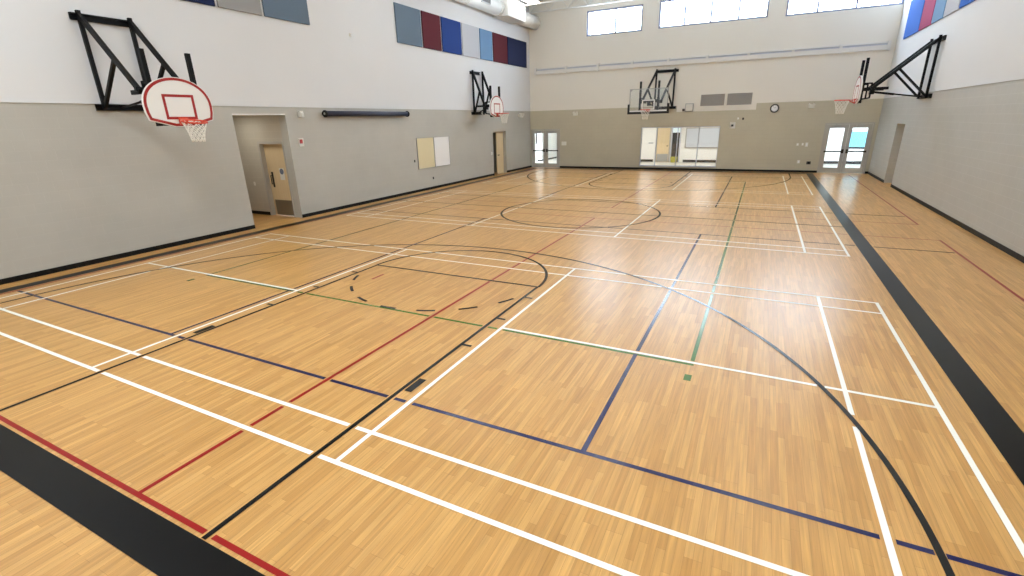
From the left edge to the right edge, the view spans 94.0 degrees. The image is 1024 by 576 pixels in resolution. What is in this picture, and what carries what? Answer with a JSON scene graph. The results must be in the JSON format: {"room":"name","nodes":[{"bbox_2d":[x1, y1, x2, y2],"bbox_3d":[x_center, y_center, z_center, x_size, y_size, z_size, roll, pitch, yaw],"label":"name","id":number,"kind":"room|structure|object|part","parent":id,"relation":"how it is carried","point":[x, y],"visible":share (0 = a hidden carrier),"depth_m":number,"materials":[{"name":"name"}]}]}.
{"room":"sports hall","nodes":[
{"label":"sports hall","id":0,"kind":"room"},
{"bbox_2d":[232,115,293,211],"bbox_3d":[-8.168,-4.027,15.407,2.950,3.270,0.300,8,21,25],"label":"wall","id":1,"kind":"structure","parent":0,"point":[250,130],"depth_m":15.15,"materials":[{"name":"beige paint"}]},
{"bbox_2d":[252,210,270,214],"bbox_3d":[-8.714,-2.558,16.043,1.800,0.105,0.012,8,21,25],"label":"baseboard","id":2,"kind":"structure","parent":1,"relation":"attached to","point":[253,211],"depth_m":15.85,"materials":[{"name":"black rubber"}]},
{"bbox_2d":[257,141,295,216],"bbox_3d":[-7.380,-3.442,15.129,1.147,2.310,0.220,8,21,25],"label":"door","id":3,"kind":"structure","parent":1,"relation":"in","point":[272,154],"depth_m":15.17,"materials":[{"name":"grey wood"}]},
{"bbox_3d":[-7.665,-3.463,15.258,0.080,0.480,0.084,8,21,25],"label":"pull handle","id":4,"kind":"part","parent":3,"relation":"part of","materials":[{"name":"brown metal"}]},
{"bbox_3d":[-7.300,-2.599,15.424,0.910,0.480,0.005,8,21,25],"label":"kick plate","id":5,"kind":"part","parent":3,"relation":"part of","materials":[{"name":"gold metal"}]},
{"bbox_2d":[0,0,530,278],"bbox_3d":[-5.577,-7.399,16.031,0.300,9.100,29.700,8,21,25],"label":"wall","id":6,"kind":"structure","parent":0,"point":[79,182],"depth_m":12.24,"materials":[{"name":"grey paint"}]},
{"bbox_2d":[68,10,212,141],"bbox_3d":[-7.357,-4.308,9.736,2.696,2.549,1.338,8,21,25],"label":"basketball hoop","id":7,"kind":"object","parent":6,"relation":"attached to","point":[175,101],"visible":1,"depth_m":9.65,"materials":[{"name":"black metal"}]},
{"bbox_3d":[-8.551,-5.583,9.945,0.060,0.130,1.102,8,21,25],"label":"wall rail","id":8,"kind":"part","parent":7,"relation":"part of","materials":[{"name":"black metal"}]},
{"bbox_3d":[-7.968,-4.650,9.443,1.656,1.565,0.070,9,22,28],"label":"diagonal arm","id":9,"kind":"part","parent":7,"relation":"part of","materials":[{"name":"black metal"}]},
{"bbox_3d":[-8.509,-3.969,10.508,0.060,0.130,1.102,8,21,25],"label":"wall rail","id":10,"kind":"part","parent":7,"relation":"part of","materials":[{"name":"black metal"}]},
{"bbox_3d":[-7.292,-3.707,9.482,0.786,0.745,0.060,9,22,28],"label":"frame","id":11,"kind":"part","parent":7,"relation":"part of","materials":[{"name":"black metal"}]},
{"bbox_3d":[-7.555,-4.931,10.220,1.656,1.565,0.070,9,22,28],"label":"diagonal arm","id":12,"kind":"part","parent":7,"relation":"part of","materials":[{"name":"black metal"}]},
{"bbox_2d":[184,0,214,5],"bbox_3d":[-7.755,-7.427,11.073,0.050,1.320,1.470,8,21,25],"label":"acoustic panel","id":13,"kind":"object","parent":6,"relation":"attached to","point":[206,2],"visible":1,"depth_m":11.66,"materials":[{"name":"blue fabric"}]},
{"bbox_2d":[216,0,261,15],"bbox_3d":[-7.114,-7.864,12.280,0.050,1.320,1.240,8,21,25],"label":"acoustic panel","id":14,"kind":"object","parent":6,"relation":"attached to","point":[247,6],"visible":1,"depth_m":12.50,"materials":[{"name":"grey fabric"}]},
{"bbox_2d":[0,101,515,110],"bbox_3d":[-5.469,-6.137,16.253,0.020,0.025,29.400,8,21,25],"label":"trim","id":15,"kind":"structure","parent":6,"relation":"attached to","point":[0,101],"depth_m":12.78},
{"bbox_2d":[232,114,284,114],"bbox_3d":[-7.186,-4.875,13.413,0.304,0.035,1.658,8,21,25],"label":"lintel","id":16,"kind":"object","parent":6,"relation":"attached to","point":[232,114],"visible":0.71,"depth_m":13.31,"materials":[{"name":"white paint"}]},
{"bbox_2d":[0,166,530,284],"bbox_3d":[-5.393,-3.088,17.317,0.012,0.105,29.400,8,21,25],"label":"baseboard","id":17,"kind":"structure","parent":6,"relation":"attached to","point":[177,243],"depth_m":11.85,"materials":[{"name":"black rubber"}]},
{"bbox_2d":[261,0,309,24],"bbox_3d":[-6.458,-8.312,13.517,0.050,1.320,1.540,8,21,25],"label":"acoustic panel","id":18,"kind":"object","parent":6,"relation":"attached to","point":[296,11],"visible":1,"depth_m":13.66,"materials":[{"name":"blue fabric"}]},
{"bbox_2d":[298,138,303,146],"bbox_3d":[-6.456,-4.461,14.625,0.075,0.240,0.180,8,21,25],"label":"fire alarm","id":19,"kind":"object","parent":6,"relation":"attached to","point":[300,140],"visible":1,"depth_m":14.59,"materials":[{"name":"white plastic"}]},
{"bbox_2d":[298,111,303,116],"bbox_3d":[-6.389,-5.274,14.462,0.130,0.180,0.140,8,21,25],"label":"sensor","id":20,"kind":"object","parent":6,"relation":"attached to","point":[300,113],"visible":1,"depth_m":14.42,"materials":[{"name":"white plastic"}]},
{"bbox_2d":[322,110,409,116],"bbox_3d":[-5.031,-6.172,16.906,0.234,0.207,4.188,8,21,25],"label":"projection screen","id":21,"kind":"object","parent":6,"relation":"attached to","point":[325,113],"visible":1,"depth_m":16.55,"materials":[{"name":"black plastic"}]},
{"bbox_3d":[-5.018,-6.171,16.904,0.168,0.168,4.080,8,21,25],"label":"casing","id":22,"kind":"part","parent":21,"relation":"part of","materials":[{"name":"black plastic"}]},
{"bbox_2d":[393,2,422,46],"bbox_3d":[-3.950,-10.023,18.241,0.050,1.320,1.530,8,21,25],"label":"acoustic panel","id":23,"kind":"object","parent":6,"relation":"attached to","point":[407,19],"visible":1,"depth_m":18.17,"materials":[{"name":"blue fabric"}]},
{"bbox_2d":[416,137,435,169],"bbox_3d":[-3.635,-5.710,20.188,0.032,1.260,1.180,8,21,25],"label":"notice board","id":24,"kind":"object","parent":6,"relation":"attached to","point":[425,146],"visible":1,"depth_m":20.15,"materials":[{"name":"beige"}]},
{"bbox_2d":[420,10,441,50],"bbox_3d":[-3.287,-10.475,19.490,0.050,1.320,1.260,8,21,25],"label":"acoustic panel","id":25,"kind":"object","parent":6,"relation":"attached to","point":[430,23],"visible":1,"depth_m":19.43,"materials":[{"name":"red fabric"}]},
{"bbox_2d":[433,136,450,166],"bbox_3d":[-3.103,-6.072,21.189,0.032,1.260,1.180,8,21,25],"label":"whiteboard","id":26,"kind":"object","parent":6,"relation":"attached to","point":[441,143],"visible":1,"depth_m":21.17,"materials":[{"name":"white ceramic"}]},
{"bbox_2d":[440,16,461,54],"bbox_3d":[-2.626,-10.926,20.735,0.050,1.320,1.500,8,21,25],"label":"acoustic panel","id":27,"kind":"object","parent":6,"relation":"attached to","point":[450,29],"visible":1,"depth_m":20.66,"materials":[{"name":"blue fabric"}]},
{"bbox_2d":[461,23,479,58],"bbox_3d":[-1.912,-11.414,22.081,0.050,1.320,1.500,8,21,25],"label":"acoustic panel","id":28,"kind":"object","parent":6,"relation":"attached to","point":[469,34],"visible":1,"depth_m":22.02,"materials":[{"name":"grey fabric"}]},
{"bbox_2d":[479,28,492,60],"bbox_3d":[-1.264,-11.856,23.301,0.050,1.320,1.200,8,21,25],"label":"acoustic panel","id":29,"kind":"object","parent":6,"relation":"attached to","point":[485,37],"visible":1,"depth_m":23.24,"materials":[{"name":"blue fabric"}]},
{"bbox_2d":[469,70,508,122],"bbox_3d":[-0.938,-9.148,22.860,1.696,2.399,1.336,8,21,25],"label":"basketball hoop","id":30,"kind":"object","parent":6,"relation":"attached to","point":[495,106],"visible":1,"depth_m":22.82,"materials":[{"name":"black metal"}]},
{"bbox_3d":[-1.567,-9.395,22.555,0.674,1.553,0.070,8,21,25],"label":"diagonal arm","id":31,"kind":"part","parent":30,"relation":"part of","materials":[{"name":"black metal"}]},
{"bbox_3d":[-1.327,-8.585,22.811,0.783,0.595,0.060,8,21,25],"label":"frame","id":32,"kind":"part","parent":30,"relation":"part of","materials":[{"name":"black metal"}]},
{"bbox_3d":[-1.154,-9.677,23.333,0.674,1.553,0.070,8,21,25],"label":"diagonal arm","id":33,"kind":"part","parent":30,"relation":"part of","materials":[{"name":"black metal"}]},
{"bbox_2d":[454,0,539,29],"bbox_3d":[-3.057,-11.980,18.561,0.880,0.820,19.800,8,21,25],"label":"air duct","id":34,"kind":"object","parent":6,"relation":"attached to","point":[509,11],"visible":1,"depth_m":23.36,"materials":[{"name":"white metal"}]},
{"bbox_2d":[481,0,490,4],"bbox_3d":[-1.182,-13.057,21.574,0.070,0.340,0.800,8,21,25],"label":"grille","id":35,"kind":"object","parent":34,"relation":"attached to","point":[483,2],"depth_m":21.61,"materials":[{"name":"grey metal"}]},
{"bbox_2d":[493,131,504,173],"bbox_3d":[-0.794,-7.373,26.042,0.150,2.230,1.500,8,21,25],"label":"door","id":36,"kind":"structure","parent":6,"relation":"in","point":[499,135],"depth_m":26.30,"materials":[{"name":"grey wood"}]},
{"bbox_2d":[492,32,507,63],"bbox_3d":[-0.603,-12.307,24.546,0.050,1.320,1.540,8,21,25],"label":"acoustic panel","id":37,"kind":"object","parent":6,"relation":"attached to","point":[500,54],"visible":1,"depth_m":24.47,"materials":[{"name":"red fabric"}]},
{"bbox_2d":[507,37,526,67],"bbox_3d":[0.294,-12.919,26.237,0.050,1.320,2.320,8,21,25],"label":"acoustic panel","id":38,"kind":"object","parent":6,"relation":"attached to","point":[516,49],"visible":1,"depth_m":26.14,"materials":[{"name":"blue fabric"}]},
{"bbox_2d":[493,133,496,171],"bbox_3d":[-1.085,-7.901,27.016,1.220,2.600,0.200,8,21,25],"label":"wall","id":39,"kind":"structure","parent":0,"point":[494,138],"depth_m":26.91,"materials":[{"name":"grey paint"}]},
{"bbox_2d":[0,158,1023,575],"bbox_3d":[3.701,-3.347,17.685,23.800,0.105,38.900,8,21,25],"label":"floor","id":40,"kind":"structure","parent":0,"point":[532,371],"depth_m":5.07,"materials":[{"name":"brown wood"}]},
{"bbox_2d":[670,157,677,162],"bbox_3d":[10.319,-8.186,30.427,0.420,0.335,0.300,8,21,25],"label":"bin","id":41,"kind":"object","parent":40,"relation":"on","point":[672,159],"visible":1,"depth_m":30.33,"materials":[{"name":"yellow plastic"}]},
{"bbox_2d":[536,133,556,160],"bbox_3d":[1.899,-11.222,36.175,2.720,2.700,4.600,8,21,25],"label":"wall","id":42,"kind":"structure","parent":0,"point":[552,137],"depth_m":34.89,"materials":[{"name":"white paint"}]},
{"bbox_2d":[641,127,716,161],"bbox_3d":[10.723,-9.334,30.094,8.200,2.700,0.100,8,21,25],"label":"wall","id":43,"kind":"structure","parent":0,"point":[648,134],"depth_m":30.23,"materials":[{"name":"white paint"}]},
{"bbox_2d":[655,127,671,161],"bbox_3d":[9.677,-9.188,30.578,0.890,2.160,0.110,8,21,25],"label":"door","id":44,"kind":"structure","parent":43,"relation":"in","point":[663,134],"depth_m":30.57,"materials":[{"name":"grey wood"}]},
{"bbox_3d":[9.700,-8.417,30.854,0.690,0.480,0.005,8,21,25],"label":"kick plate","id":45,"kind":"part","parent":44,"relation":"part of","materials":[{"name":"grey metal"}]},
{"bbox_2d":[669,127,681,161],"bbox_3d":[10.375,-9.087,30.279,0.580,2.130,0.050,8,21,25],"label":"doorway","id":46,"kind":"structure","parent":43,"relation":"in","point":[674,129],"depth_m":30.25,"materials":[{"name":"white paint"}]},
{"bbox_2d":[641,159,715,162],"bbox_3d":[10.730,-8.113,30.467,8.200,0.150,0.012,8,21,25],"label":"baseboard","id":47,"kind":"structure","parent":43,"relation":"attached to","point":[642,160],"depth_m":30.14,"materials":[{"name":"black rubber"}]},
{"bbox_2d":[684,127,719,147],"bbox_3d":[12.360,-9.181,29.168,3.360,1.200,0.090,8,21,25],"label":"whiteboard","id":48,"kind":"object","parent":43,"relation":"attached to","point":[708,137],"visible":0.6,"depth_m":29.48,"materials":[{"name":"white"}]},
{"bbox_2d":[529,0,904,170],"bbox_3d":[8.849,-10.769,24.626,17.277,9.100,0.300,8,21,25],"label":"wall","id":49,"kind":"structure","parent":0,"point":[602,134],"depth_m":24.07,"materials":[{"name":"beige paint"}]},
{"bbox_2d":[531,129,559,167],"bbox_3d":[2.043,-8.455,28.921,1.860,2.240,0.222,8,21,25],"label":"door","id":50,"kind":"structure","parent":49,"relation":"in","point":[545,132],"depth_m":28.93,"materials":[{"name":"grey metal"}]},
{"bbox_2d":[586,4,642,36],"bbox_3d":[5.404,-14.092,25.192,2.990,1.230,0.120,8,21,25],"label":"window","id":51,"kind":"structure","parent":49,"relation":"in","point":[639,5],"depth_m":25.14,"materials":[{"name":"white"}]},
{"bbox_2d":[627,68,678,119],"bbox_3d":[7.050,-9.714,23.814,1.979,2.449,3.316,8,21,25],"label":"basketball hoop","id":52,"kind":"object","parent":49,"relation":"attached to","point":[658,100],"visible":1,"depth_m":23.46,"materials":[{"name":"black metal"}]},
{"bbox_3d":[6.599,-9.070,23.063,1.833,1.070,0.034,8,21,25],"label":"frame","id":53,"kind":"part","parent":52,"relation":"part of","materials":[{"name":"clear glass"}]},
{"bbox_3d":[6.966,-10.223,24.219,0.070,1.643,2.290,10,22,31],"label":"diagonal arm","id":54,"kind":"part","parent":52,"relation":"part of","materials":[{"name":"black metal"}]},
{"bbox_3d":[8.085,-9.541,25.262,1.126,0.130,0.060,8,21,25],"label":"wall rail","id":55,"kind":"part","parent":52,"relation":"part of","materials":[{"name":"black metal"}]},
{"bbox_3d":[7.792,-10.107,23.822,0.070,1.643,2.290,10,22,31],"label":"diagonal arm","id":56,"kind":"part","parent":52,"relation":"part of","materials":[{"name":"black metal"}]},
{"bbox_3d":[8.041,-11.221,24.677,1.126,0.130,0.060,8,21,25],"label":"wall rail","id":57,"kind":"part","parent":52,"relation":"part of","materials":[{"name":"black metal"}]},
{"bbox_2d":[639,126,719,166],"bbox_3d":[8.936,-7.606,25.666,4.000,2.040,0.120,8,21,25],"label":"window","id":58,"kind":"structure","parent":49,"relation":"in","point":[686,126],"depth_m":25.80,"materials":[{"name":"grey metal"}]},
{"bbox_2d":[654,166,715,167],"bbox_3d":[8.919,-6.600,25.926,4.000,0.030,0.070,8,21,25],"label":"sill","id":59,"kind":"structure","parent":49,"relation":"attached to","point":[654,166],"depth_m":25.93,"materials":[{"name":"grey"}]},
{"bbox_2d":[682,103,693,111],"bbox_3d":[9.118,-9.353,24.738,0.540,0.400,0.135,8,21,25],"label":"wall speaker","id":60,"kind":"object","parent":49,"relation":"attached to","point":[688,106],"visible":1,"depth_m":24.66,"materials":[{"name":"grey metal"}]},
{"bbox_2d":[531,165,867,173],"bbox_3d":[8.890,-6.476,25.974,17.277,0.105,0.012,8,21,25],"label":"baseboard","id":61,"kind":"structure","parent":49,"relation":"attached to","point":[699,169],"depth_m":25.45,"materials":[{"name":"black rubber"}]},
{"bbox_2d":[699,93,725,106],"bbox_3d":[10.161,-9.525,24.181,1.200,0.620,0.035,8,21,25],"label":"air vent","id":62,"kind":"object","parent":49,"relation":"in","point":[713,99],"visible":1,"depth_m":24.18,"materials":[{"name":"grey metal"}]},
{"bbox_2d":[534,40,891,74],"bbox_3d":[8.799,-11.504,24.140,16.780,0.370,0.115,8,21,25],"label":"wall rail","id":63,"kind":"object","parent":49,"relation":"attached to","point":[841,48],"visible":1,"depth_m":23.34,"materials":[{"name":"white metal"}]},
{"bbox_2d":[658,0,769,28],"bbox_3d":[9.691,-13.520,23.123,4.960,1.260,0.120,8,21,25],"label":"window","id":64,"kind":"structure","parent":49,"relation":"in","point":[662,1],"depth_m":23.32,"materials":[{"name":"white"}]},
{"bbox_2d":[676,103,756,111],"bbox_3d":[10.323,-9.159,24.241,3.750,0.300,0.012,8,21,25],"label":"trim","id":65,"kind":"structure","parent":49,"relation":"attached to","point":[753,106],"depth_m":24.14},
{"bbox_2d":[729,122,735,128],"bbox_3d":[11.138,-8.213,24.111,0.260,0.300,0.080,8,21,25],"label":"fire alarm","id":66,"kind":"object","parent":49,"relation":"attached to","point":[732,124],"visible":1,"depth_m":24.10,"materials":[{"name":"white plastic"}]},
{"bbox_2d":[726,92,753,105],"bbox_3d":[11.274,-9.368,23.647,1.200,0.620,0.035,8,21,25],"label":"air vent","id":67,"kind":"object","parent":49,"relation":"in","point":[735,98],"visible":1,"depth_m":23.64,"materials":[{"name":"grey metal"}]},
{"bbox_2d":[770,104,778,112],"bbox_3d":[12.716,-8.699,23.108,0.400,0.400,0.062,8,21,25],"label":"wall clock","id":68,"kind":"object","parent":49,"relation":"attached to","point":[774,108],"visible":1,"depth_m":23.09,"materials":[{"name":"grey plastic"}]},
{"bbox_2d":[808,103,814,107],"bbox_3d":[14.052,-8.555,22.392,0.295,0.213,0.161,8,21,25],"label":"emergency light","id":69,"kind":"object","parent":49,"relation":"attached to","point":[809,104],"visible":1,"depth_m":22.37,"materials":[{"name":"white plastic"}]},
{"bbox_2d":[785,0,903,15],"bbox_3d":[14.508,-12.821,20.819,4.350,1.300,0.120,8,21,25],"label":"window","id":70,"kind":"structure","parent":49,"relation":"in","point":[788,1],"depth_m":21.02,"materials":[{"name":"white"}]},
{"bbox_2d":[817,122,875,173],"bbox_3d":[15.628,-6.557,22.397,1.920,2.280,0.222,8,21,25],"label":"door","id":71,"kind":"structure","parent":49,"relation":"in","point":[848,127],"depth_m":22.36,"materials":[{"name":"grey metal"}]},
{"bbox_2d":[824,128,867,160],"bbox_3d":[18.952,-8.246,26.358,5.200,2.700,0.100,8,21,25],"label":"wall","id":72,"kind":"structure","parent":0,"point":[835,137],"depth_m":26.70,"materials":[{"name":"white paint"}]},
{"bbox_2d":[823,161,860,163],"bbox_3d":[18.958,-7.025,26.730,5.200,0.150,0.012,8,21,25],"label":"baseboard","id":73,"kind":"structure","parent":72,"relation":"attached to","point":[825,162],"depth_m":26.81,"materials":[{"name":"grey metal"}]},
{"bbox_2d":[849,130,867,148],"bbox_3d":[19.152,-8.143,26.200,1.240,0.960,0.050,8,21,25],"label":"window","id":74,"kind":"structure","parent":72,"relation":"in","point":[858,138],"depth_m":26.25,"materials":[{"name":"teal"}]},
{"bbox_3d":[19.163,-7.737,26.341,1.240,0.100,0.050,8,21,25],"label":"sill","id":75,"kind":"part","parent":74,"relation":"part of","materials":[{"name":"white paint"}]},
{"bbox_2d":[868,0,1023,255],"bbox_3d":[10.144,-5.181,8.489,0.300,9.100,29.700,8,21,25],"label":"wall","id":76,"kind":"structure","parent":0,"point":[959,152],"depth_m":12.37,"materials":[{"name":"grey paint"}]},
{"bbox_2d":[834,35,946,113],"bbox_3d":[12.329,-6.997,15.847,2.566,2.239,1.422,8,21,25],"label":"basketball hoop","id":77,"kind":"object","parent":76,"relation":"attached to","point":[859,88],"visible":1,"depth_m":15.73,"materials":[{"name":"black metal"}]},
{"bbox_3d":[12.333,-6.745,16.416,0.737,0.535,0.059,5,20,18],"label":"frame","id":78,"kind":"part","parent":77,"relation":"part of","materials":[{"name":"black metal"}]},
{"bbox_3d":[11.987,-6.509,15.765,0.724,0.535,0.154,8,21,25],"label":"frame","id":79,"kind":"part","parent":77,"relation":"part of","materials":[{"name":"black metal"}]},
{"bbox_3d":[12.959,-7.429,16.024,1.603,1.456,0.069,5,20,18],"label":"diagonal arm","id":80,"kind":"part","parent":77,"relation":"part of","materials":[{"name":"black metal"}]},
{"bbox_3d":[12.546,-7.148,15.247,1.603,1.456,0.069,5,20,18],"label":"diagonal arm","id":81,"kind":"part","parent":77,"relation":"part of","materials":[{"name":"black metal"}]},
{"bbox_3d":[13.502,-6.259,15.589,0.060,0.130,1.258,8,21,25],"label":"wall rail","id":82,"kind":"part","parent":77,"relation":"part of","materials":[{"name":"black metal"}]},
{"bbox_2d":[903,0,924,38],"bbox_3d":[15.281,-10.328,18.090,0.050,1.350,2.220,8,21,25],"label":"acoustic panel","id":83,"kind":"object","parent":76,"relation":"attached to","point":[916,7],"visible":0.99,"depth_m":18.09,"materials":[{"name":"blue fabric"}]},
{"bbox_2d":[918,0,935,30],"bbox_3d":[14.419,-9.740,16.467,0.050,1.350,1.480,8,21,25],"label":"acoustic panel","id":84,"kind":"object","parent":76,"relation":"attached to","point":[929,5],"visible":0.97,"depth_m":16.53,"materials":[{"name":"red fabric"}]},
{"bbox_2d":[931,0,946,23],"bbox_3d":[13.781,-9.304,15.264,0.050,1.350,1.220,8,21,25],"label":"acoustic panel","id":85,"kind":"object","parent":76,"relation":"attached to","point":[940,5],"visible":1,"depth_m":15.39,"materials":[{"name":"blue fabric"}]},
{"bbox_2d":[868,172,1023,262],"bbox_3d":[10.048,-0.909,9.908,0.012,0.105,29.400,8,21,25],"label":"baseboard","id":86,"kind":"structure","parent":76,"relation":"attached to","point":[994,243],"depth_m":11.46,"materials":[{"name":"black rubber"}]},
{"bbox_2d":[943,0,960,16],"bbox_3d":[13.169,-8.887,14.111,0.050,1.350,1.360,8,21,25],"label":"acoustic panel","id":87,"kind":"object","parent":76,"relation":"attached to","point":[952,6],"visible":1,"depth_m":14.31,"materials":[{"name":"grey fabric"}]},
{"bbox_2d":[883,78,1023,98],"bbox_3d":[9.965,-3.959,8.848,0.020,0.025,29.400,8,21,25],"label":"trim","id":88,"kind":"structure","parent":76,"relation":"attached to","point":[1017,78],"depth_m":12.08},
{"bbox_2d":[959,0,974,8],"bbox_3d":[12.483,-8.419,12.820,0.050,1.350,1.550,8,21,25],"label":"acoustic panel","id":89,"kind":"object","parent":76,"relation":"attached to","point":[963,3],"visible":1,"depth_m":13.31,"materials":[{"name":"blue fabric"}]},
{"bbox_3d":[2.103,-10.610,10.612,17.877,0.250,30.000,8,21,25],"label":"ceiling","id":90,"kind":"structure","parent":0,"visible":0},
{"bbox_2d":[523,0,538,2],"bbox_3d":[0.865,-14.756,23.914,0.600,0.612,1.200,8,21,25],"label":"ceiling light","id":91,"kind":"object","parent":90,"relation":"hanging from","point":[527,1],"visible":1,"depth_m":24.21,"materials":[{"name":"white paint"}]},
{"bbox_2d":[519,0,565,5],"bbox_3d":[7.653,-13.926,21.205,17.277,0.690,0.140,8,21,25],"label":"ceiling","id":92,"kind":"structure","parent":90,"relation":"attached to","point":[533,3],"depth_m":24.20,"materials":[{"name":"white paint"}]},
{"bbox_2d":[528,0,630,13],"bbox_3d":[8.479,-14.490,22.761,17.277,0.690,0.140,8,21,25],"label":"truss","id":93,"kind":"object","parent":90,"relation":"attached to","point":[607,2],"depth_m":25.32,"materials":[{"name":"white metal"}]}
]}

